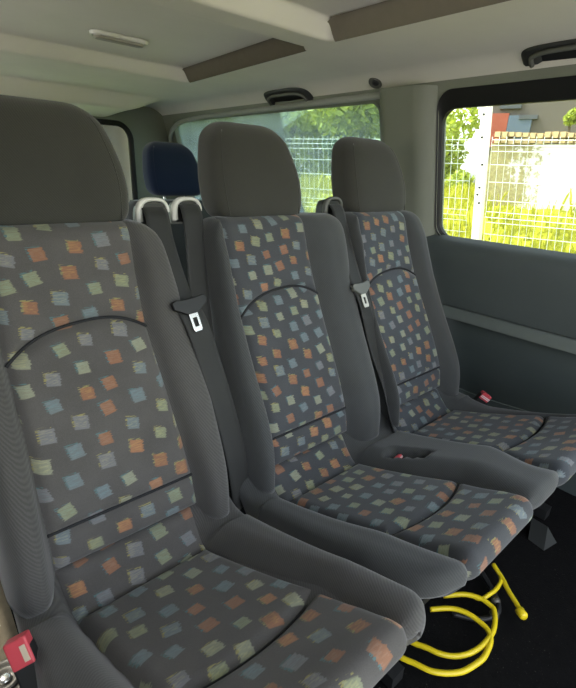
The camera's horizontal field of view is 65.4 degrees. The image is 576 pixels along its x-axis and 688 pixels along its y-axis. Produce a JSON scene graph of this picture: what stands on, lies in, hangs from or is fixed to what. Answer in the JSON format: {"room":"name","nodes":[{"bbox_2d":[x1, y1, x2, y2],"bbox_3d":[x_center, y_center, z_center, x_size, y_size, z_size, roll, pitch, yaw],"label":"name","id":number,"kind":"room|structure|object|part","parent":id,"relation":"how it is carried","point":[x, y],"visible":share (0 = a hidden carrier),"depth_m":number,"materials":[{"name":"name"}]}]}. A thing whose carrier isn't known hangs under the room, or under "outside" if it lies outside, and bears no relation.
{"room":"vehicle interior","nodes":[
{"label":"vehicle interior","id":0,"kind":"room"},
{"bbox_2d":[93,106,180,199],"bbox_3d":[-1.541,-0.702,2.567,2.130,1.390,0.050,-15,27,-38],"label":"wall","id":1,"kind":"structure","parent":0,"point":[146,125],"depth_m":2.85,"materials":[{"name":"grey plastic"}]},
{"bbox_2d":[95,118,137,199],"bbox_3d":[-1.611,-0.632,2.494,1.637,1.237,0.032,-15,27,-38],"label":"trim","id":2,"kind":"structure","parent":1,"relation":"attached to","point":[123,126],"depth_m":2.81,"materials":[{"name":"black rubber"}]},
{"bbox_2d":[102,125,132,200],"bbox_3d":[-1.667,-0.661,2.557,1.670,1.250,0.046,-15,27,-38],"label":"window","id":3,"kind":"structure","parent":1,"relation":"in","point":[117,135],"depth_m":2.86,"materials":[{"name":"grey glass"}]},
{"bbox_2d":[0,0,575,116],"bbox_3d":[-0.519,-0.825,1.204,1.942,0.150,3.350,-15,27,-38],"label":"ceiling","id":4,"kind":"structure","parent":0,"point":[48,51],"depth_m":1.41,"materials":[{"name":"grey plastic"}]},
{"bbox_2d":[89,29,148,47],"bbox_3d":[-0.554,-1.002,1.476,0.194,0.020,0.059,-15,27,-38],"label":"recessed light","id":5,"kind":"object","parent":4,"relation":"in","point":[102,35],"visible":1,"depth_m":1.46,"materials":[{"name":"grey plastic"}]},
{"bbox_2d":[182,38,305,82],"bbox_3d":[-0.197,-1.026,1.627,0.038,0.048,0.809,-13,26,-35],"label":"trim","id":6,"kind":"structure","parent":4,"relation":"attached to","point":[271,49],"depth_m":1.58,"materials":[{"name":"brown fabric"}]},
{"bbox_2d":[264,87,313,105],"bbox_3d":[-0.013,-1.095,1.991,0.076,0.057,0.310,-15,27,-38],"label":"handle","id":7,"kind":"object","parent":4,"relation":"attached to","point":[285,94],"visible":0.99,"depth_m":1.96,"materials":[{"name":"grey plastic"}]},
{"bbox_2d":[368,78,381,88],"bbox_3d":[0.319,-0.954,1.637,0.044,0.034,0.052,-15,27,-38],"label":"coat hook","id":8,"kind":"object","parent":4,"relation":"attached to","point":[375,83],"visible":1,"depth_m":1.63,"materials":[{"name":"grey plastic"}]},
{"bbox_2d":[328,0,509,41],"bbox_3d":[0.421,-0.716,0.896,0.037,0.048,0.930,-15,27,-38],"label":"trim","id":9,"kind":"structure","parent":4,"relation":"attached to","point":[389,14],"depth_m":1.08,"materials":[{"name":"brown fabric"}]},
{"bbox_2d":[521,39,575,67],"bbox_3d":[0.741,-0.745,1.139,0.076,0.041,0.310,-15,27,-38],"label":"handle","id":10,"kind":"object","parent":4,"relation":"attached to","point":[566,49],"visible":1,"depth_m":1.18,"materials":[{"name":"grey plastic"}]},
{"bbox_2d":[10,463,575,687],"bbox_3d":[-0.214,0.564,1.403,2.080,0.040,4.300,-15,27,-38],"label":"floor","id":11,"kind":"structure","parent":0,"point":[539,650],"depth_m":1.10,"materials":[{"name":"black carpet"}]},
{"bbox_2d":[0,581,17,661],"bbox_3d":[-0.847,0.685,0.950,0.450,0.008,0.580,-15,27,-38],"label":"trim","id":12,"kind":"structure","parent":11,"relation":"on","point":[8,630],"depth_m":1.04,"materials":[{"name":"beige plastic"}]},
{"bbox_2d":[0,659,19,687],"bbox_3d":[-0.586,0.694,0.929,0.092,0.012,0.092,-15,27,-38],"label":"anchor","id":13,"kind":"object","parent":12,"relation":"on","point":[8,679],"visible":0.57,"depth_m":0.93,"materials":[{"name":"metal"}]},
{"bbox_2d":[126,141,211,285],"bbox_3d":[-0.493,-0.349,2.120,0.460,1.116,0.370,-15,27,-38],"label":"seat","id":14,"kind":"object","parent":11,"relation":"on","point":[169,168],"visible":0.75,"depth_m":2.01,"materials":[{"name":"fabric"}]},
{"bbox_3d":[-0.493,-0.420,2.097,0.460,0.470,0.270,-15,27,-38],"label":"backrest","id":15,"kind":"part","parent":14,"relation":"part of","materials":[{"name":"fabric"}]},
{"bbox_2d":[0,95,425,687],"bbox_3d":[-0.263,0.165,0.795,0.542,1.128,0.936,-15,27,-38],"label":"seat","id":16,"kind":"object","parent":11,"relation":"on","point":[128,559],"visible":1,"depth_m":0.84,"materials":[{"name":"grey fabric"}]},
{"bbox_2d":[3,630,37,687],"bbox_3d":[-0.395,0.561,0.713,0.112,0.214,0.040,17,26,34],"label":"belt buckle","id":17,"kind":"object","parent":16,"relation":"attached to","point":[20,650],"visible":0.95,"depth_m":0.69,"materials":[{"name":"red plastic"}]},
{"bbox_3d":[-0.435,-0.113,0.891,0.278,0.236,0.107,-15,27,-38],"label":"shoulder panel","id":18,"kind":"part","parent":16,"relation":"part of","materials":[{"name":"fabric"}]},
{"bbox_3d":[-0.369,0.138,0.900,0.295,0.344,0.166,-15,27,-38],"label":"panel","id":19,"kind":"part","parent":16,"relation":"part of","materials":[{"name":"fabric"}]},
{"bbox_3d":[-0.395,0.087,0.925,0.469,0.629,0.377,-15,27,-38],"label":"backrest","id":20,"kind":"part","parent":16,"relation":"part of","materials":[{"name":"grey fabric"}]},
{"bbox_3d":[-0.322,0.359,0.917,0.301,0.076,0.026,-15,27,-38],"label":"lumbar panel","id":21,"kind":"part","parent":16,"relation":"part of","materials":[{"name":"fabric"}]},
{"bbox_3d":[-0.306,0.436,0.912,0.283,0.063,0.078,-15,27,-38],"label":"panel","id":22,"kind":"part","parent":16,"relation":"part of","materials":[{"name":"fabric"}]},
{"bbox_2d":[133,197,247,509],"bbox_3d":[-0.240,0.034,1.076,0.344,0.722,0.108,18,26,35],"label":"belt","id":23,"kind":"object","parent":16,"relation":"attached to","point":[152,212],"visible":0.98,"depth_m":1.04,"materials":[{"name":"grey fabric"}]},
{"bbox_3d":[-0.208,-0.051,1.010,0.021,0.043,0.026,20,27,37],"label":"steel plate","id":24,"kind":"part","parent":23,"relation":"part of","materials":[{"name":"silver metal"}]},
{"bbox_3d":[-0.156,0.470,0.794,0.337,0.097,0.301,-15,27,-38],"label":"panel","id":25,"kind":"part","parent":16,"relation":"part of","materials":[{"name":"fabric"}]},
{"bbox_2d":[13,497,425,687],"bbox_3d":[-0.151,0.462,0.784,0.510,0.208,0.587,-15,27,-38],"label":"cushion","id":26,"kind":"object","parent":16,"relation":"on","point":[110,592],"depth_m":0.77,"materials":[{"name":"grey fabric"}]},
{"bbox_3d":[-0.003,0.464,0.626,0.336,0.092,0.184,-15,27,-38],"label":"panel","id":27,"kind":"part","parent":16,"relation":"part of","materials":[{"name":"fabric"}]},
{"bbox_2d":[198,121,575,687],"bbox_3d":[0.305,0.011,1.258,0.985,1.128,0.936,-15,27,-38],"label":"seat","id":28,"kind":"object","parent":11,"relation":"on","point":[322,447],"visible":0.98,"depth_m":1.19,"materials":[{"name":"fabric"}]},
{"bbox_2d":[168,197,225,461],"bbox_3d":[-0.216,-0.030,1.148,0.085,0.652,0.259,-12,26,-33],"label":"belt","id":29,"kind":"object","parent":28,"relation":"attached to","point":[186,211],"visible":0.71,"depth_m":1.09,"materials":[{"name":"grey fabric"}]},
{"bbox_3d":[-0.046,-0.219,1.208,0.281,0.236,0.107,-15,27,-38],"label":"shoulder panel","id":30,"kind":"part","parent":28,"relation":"part of","materials":[{"name":"fabric"}]},
{"bbox_3d":[0.023,-0.027,1.266,0.516,0.629,0.377,-15,27,-38],"label":"backrest","id":31,"kind":"part","parent":28,"relation":"part of","materials":[{"name":"fabric"}]},
{"bbox_3d":[0.018,0.033,1.216,0.286,0.344,0.166,-15,27,-38],"label":"panel","id":32,"kind":"part","parent":28,"relation":"part of","materials":[{"name":"fabric"}]},
{"bbox_3d":[0.064,0.254,1.231,0.292,0.076,0.026,-15,27,-38],"label":"lumbar panel","id":33,"kind":"part","parent":28,"relation":"part of","materials":[{"name":"fabric"}]},
{"bbox_3d":[0.072,0.334,1.221,0.285,0.063,0.078,-15,27,-38],"label":"panel","id":34,"kind":"part","parent":28,"relation":"part of","materials":[{"name":"fabric"}]},
{"bbox_2d":[315,197,394,432],"bbox_3d":[0.226,-0.071,1.404,0.103,0.724,0.422,-15,27,-38],"label":"belt","id":35,"kind":"object","parent":28,"relation":"on","point":[333,206],"visible":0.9,"depth_m":1.38,"materials":[{"name":"grey fabric"}]},
{"bbox_3d":[0.234,-0.134,1.364,0.023,0.041,0.024,21,28,39],"label":"steel plate","id":36,"kind":"part","parent":35,"relation":"part of","materials":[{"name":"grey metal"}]},
{"bbox_3d":[0.217,0.369,1.099,0.321,0.097,0.301,-15,27,-38],"label":"panel","id":37,"kind":"part","parent":28,"relation":"part of","materials":[{"name":"fabric"}]},
{"bbox_3d":[0.319,-0.318,1.507,0.286,0.236,0.107,-15,27,-38],"label":"shoulder panel","id":38,"kind":"part","parent":28,"relation":"part of","materials":[{"name":"fabric"}]},
{"bbox_3d":[0.101,0.566,1.067,0.040,0.215,0.420,-15,27,-38],"label":"leg frame","id":39,"kind":"part","parent":28,"relation":"part of","materials":[{"name":"black plastic"}]},
{"bbox_3d":[0.388,-0.126,1.564,0.416,0.629,0.377,-15,27,-38],"label":"backrest","id":40,"kind":"part","parent":28,"relation":"part of","materials":[{"name":"fabric"}]},
{"bbox_3d":[0.390,-0.068,1.520,0.305,0.344,0.166,-15,27,-38],"label":"panel","id":41,"kind":"part","parent":28,"relation":"part of","materials":[{"name":"fabric"}]},
{"bbox_2d":[239,388,575,598],"bbox_3d":[0.404,0.311,1.237,0.985,0.208,0.587,-15,27,-38],"label":"cushion","id":42,"kind":"object","parent":28,"relation":"on","point":[471,474],"depth_m":1.10,"materials":[{"name":"fabric"}]},
{"bbox_3d":[0.441,0.151,1.540,0.296,0.076,0.026,-15,27,-38],"label":"lumbar panel","id":43,"kind":"part","parent":28,"relation":"part of","materials":[{"name":"fabric"}]},
{"bbox_3d":[0.454,0.230,1.532,0.288,0.063,0.078,-15,27,-38],"label":"panel","id":44,"kind":"part","parent":28,"relation":"part of","materials":[{"name":"fabric"}]},
{"bbox_3d":[0.371,0.362,0.932,0.292,0.092,0.184,-15,27,-38],"label":"panel","id":45,"kind":"part","parent":28,"relation":"part of","materials":[{"name":"fabric"}]},
{"bbox_3d":[0.606,0.264,1.416,0.346,0.097,0.301,-15,27,-38],"label":"panel","id":46,"kind":"part","parent":28,"relation":"part of","materials":[{"name":"fabric"}]},
{"bbox_2d":[473,390,490,403],"bbox_3d":[0.684,0.255,1.686,0.124,0.183,0.030,7,22,10],"label":"belt buckle","id":47,"kind":"object","parent":28,"relation":"attached to","point":[482,397],"visible":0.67,"depth_m":1.65,"materials":[{"name":"red plastic"}]},
{"bbox_3d":[0.731,0.265,1.226,0.404,0.092,0.184,-15,27,-38],"label":"panel","id":48,"kind":"part","parent":28,"relation":"part of","materials":[{"name":"fabric"}]},
{"bbox_3d":[0.707,0.401,1.562,0.040,0.215,0.420,-15,27,-38],"label":"leg frame","id":49,"kind":"part","parent":28,"relation":"part of","materials":[{"name":"black plastic"}]},
{"bbox_2d":[400,563,527,676],"bbox_3d":[0.428,0.665,1.076,0.412,0.032,0.167,-12,25,-32],"label":"coiled hose","id":50,"kind":"object","parent":11,"relation":"on","point":[487,642],"visible":0.93,"depth_m":1.03,"materials":[{"name":"yellow plastic"}]},
{"bbox_2d":[452,571,501,621],"bbox_3d":[0.491,0.656,1.135,0.172,0.034,0.094,-15,27,-38],"label":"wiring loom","id":51,"kind":"object","parent":11,"relation":"on","point":[495,600],"visible":0.73,"depth_m":1.12,"materials":[{"name":"black plastic"}]},
{"bbox_2d":[528,518,556,550],"bbox_3d":[0.773,0.563,1.356,0.067,0.073,0.064,-9,24,-28],"label":"bracket","id":52,"kind":"object","parent":11,"relation":"on","point":[540,534],"visible":1,"depth_m":1.34,"materials":[{"name":"grey plastic"}]},
{"bbox_2d":[163,64,575,234],"bbox_3d":[0.471,-0.686,1.722,0.180,0.525,4.000,-15,27,-38],"label":"wall","id":53,"kind":"structure","parent":0,"point":[566,69],"depth_m":1.48,"materials":[{"name":"grey plastic"}]},
{"bbox_2d":[169,92,379,196],"bbox_3d":[-0.219,-0.958,2.339,0.120,0.487,1.801,-13,26,-35],"label":"trim","id":54,"kind":"structure","parent":53,"relation":"attached to","point":[369,96],"depth_m":2.03,"materials":[{"name":"grey plastic"}]},
{"bbox_2d":[173,100,380,211],"bbox_3d":[-0.147,-0.950,2.378,0.154,0.488,1.650,-15,27,-38],"label":"window","id":55,"kind":"structure","parent":53,"relation":"in","point":[188,133],"depth_m":2.29,"materials":[{"name":"clear glass"}]},
{"bbox_3d":[-0.137,-0.953,2.386,0.122,0.476,1.638,-15,27,-38],"label":"pane","id":56,"kind":"part","parent":55,"relation":"part of","materials":[{"name":"clear glass"}]},
{"bbox_2d":[170,73,575,119],"bbox_3d":[0.215,-0.985,1.820,0.024,0.034,3.350,-15,27,-38],"label":"trim","id":57,"kind":"structure","parent":53,"relation":"attached to","point":[574,73],"depth_m":1.73,"materials":[{"name":"grey plastic"}]},
{"bbox_2d":[380,85,437,236],"bbox_3d":[0.441,-0.664,1.697,0.178,0.520,0.252,-15,27,-38],"label":"trim","id":58,"kind":"structure","parent":53,"relation":"attached to","point":[408,114],"depth_m":1.61,"materials":[{"name":"grey plastic"}]},
{"bbox_2d":[426,234,575,338],"bbox_3d":[0.498,-0.327,1.829,0.057,0.258,4.100,-15,27,-38],"label":"trim","id":59,"kind":"structure","parent":53,"relation":"attached to","point":[527,286],"depth_m":1.53,"materials":[{"name":"grey plastic"}]},
{"bbox_2d":[435,75,575,235],"bbox_3d":[1.109,-0.375,1.030,0.155,0.492,1.726,-15,27,-38],"label":"window","id":60,"kind":"structure","parent":53,"relation":"in","point":[558,88],"depth_m":1.39,"materials":[{"name":"black rubber"}]},
{"bbox_2d":[441,303,575,353],"bbox_3d":[0.499,-0.187,1.890,0.040,0.047,4.100,-15,27,-38],"label":"trim","id":61,"kind":"structure","parent":53,"relation":"attached to","point":[553,340],"depth_m":1.56,"materials":[{"name":"grey plastic"}]},
{"bbox_2d":[446,317,575,495],"bbox_3d":[0.503,0.073,2.005,0.030,0.540,4.100,-15,27,-38],"label":"trim","id":62,"kind":"structure","parent":53,"relation":"attached to","point":[516,372],"depth_m":1.61,"materials":[{"name":"plastic"}]},
{"bbox_2d":[459,388,529,411],"bbox_3d":[1.008,0.310,1.431,0.024,0.030,1.101,-16,28,-40],"label":"seat belt","id":63,"kind":"object","parent":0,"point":[459,388],"visible":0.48,"depth_m":1.66,"materials":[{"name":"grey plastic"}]},
{"label":"outside","id":64,"kind":"structure","parent":0,"visible":0},
{"bbox_2d":[298,170,575,253],"bbox_3d":[-3.402,-1.830,6.790,64.000,1.328,65.000,-15,27,-38],"label":"ground","id":65,"kind":"structure","parent":64,"point":[487,226],"depth_m":4.30,"materials":[{"name":"plant"}]},
{"bbox_2d":[283,108,337,178],"bbox_3d":[-0.090,-4.330,8.478,2.206,2.508,3.141,6,21,8],"label":"broadleaf tree","id":66,"kind":"object","parent":65,"relation":"on","point":[295,120],"visible":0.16,"depth_m":8.28,"materials":[{"name":"green plant"}]},
{"bbox_2d":[284,108,339,173],"bbox_3d":[1.402,-4.832,9.149,3.036,3.090,2.972,10,22,19],"label":"broadleaf tree","id":67,"kind":"object","parent":65,"relation":"on","point":[338,126],"visible":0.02,"depth_m":8.70,"materials":[{"name":"green plant"}]},
{"bbox_2d":[322,129,354,162],"bbox_3d":[1.071,-2.607,7.049,1.243,1.434,1.167,-15,27,-38],"label":"bush","id":68,"kind":"object","parent":65,"relation":"on","point":[326,137],"visible":0.04,"depth_m":6.95,"materials":[{"name":"green plant"}]},
{"bbox_2d":[307,104,379,140],"bbox_3d":[1.238,-3.592,7.011,2.101,2.300,1.731,-15,27,-38],"label":"broadleaf tree","id":69,"kind":"object","parent":65,"relation":"on","point":[363,121],"visible":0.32,"depth_m":6.48,"materials":[{"name":"green plant"}]},
{"bbox_2d":[289,136,472,235],"bbox_3d":[0.564,-1.451,4.635,2.613,1.272,0.075,15,24,29],"label":"fence panel","id":70,"kind":"object","parent":65,"relation":"on","point":[452,139],"visible":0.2,"depth_m":4.36,"materials":[{"name":"metal"}]},
{"bbox_2d":[445,107,480,191],"bbox_3d":[2.027,-2.538,6.084,0.929,1.345,1.285,4,21,4],"label":"bush","id":71,"kind":"object","parent":65,"relation":"on","point":[453,129],"visible":0.17,"depth_m":5.78,"materials":[{"name":"green plant"}]},
{"bbox_2d":[471,106,492,239],"bbox_3d":[1.724,-1.522,3.993,0.079,2.000,0.304,-15,27,-38],"label":"concrete post","id":72,"kind":"object","parent":65,"relation":"on","point":[486,112],"visible":0.7,"depth_m":3.97,"materials":[{"name":"white concrete"}]},
{"bbox_2d":[474,100,575,183],"bbox_3d":[9.086,-4.566,7.298,10.504,4.800,3.401,15,24,29],"label":"house","id":73,"kind":"structure","parent":65,"relation":"on","point":[543,117],"depth_m":8.46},
{"bbox_3d":[4.091,-4.188,8.798,0.355,0.600,0.080,15,24,29],"label":"orange panel","id":74,"kind":"part","parent":73,"relation":"part of","materials":[{"name":"orange paint"}]},
{"bbox_3d":[4.420,-4.083,8.620,0.410,0.560,0.080,15,24,29],"label":"blue panel","id":75,"kind":"part","parent":73,"relation":"part of","materials":[{"name":"blue paint"}]},
{"bbox_2d":[483,137,575,252],"bbox_3d":[2.797,-0.864,3.374,2.613,1.272,0.075,15,24,29],"label":"fence panel","id":76,"kind":"object","parent":65,"relation":"on","point":[505,145],"visible":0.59,"depth_m":3.75,"materials":[{"name":"metal"}]},
{"bbox_2d":[485,131,575,211],"bbox_3d":[3.860,-0.953,3.621,4.368,1.385,0.196,15,24,29],"label":"wall","id":77,"kind":"structure","parent":65,"relation":"on","point":[500,167],"depth_m":4.31,"materials":[{"name":"concrete"}]},
{"bbox_2d":[563,107,575,131],"bbox_3d":[4.472,-3.065,7.252,0.458,1.406,0.308,-15,27,-38],"label":"broadleaf tree","id":78,"kind":"object","parent":65,"relation":"on","point":[569,119],"visible":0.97,"depth_m":7.00,"materials":[{"name":"green plant"}]}
]}

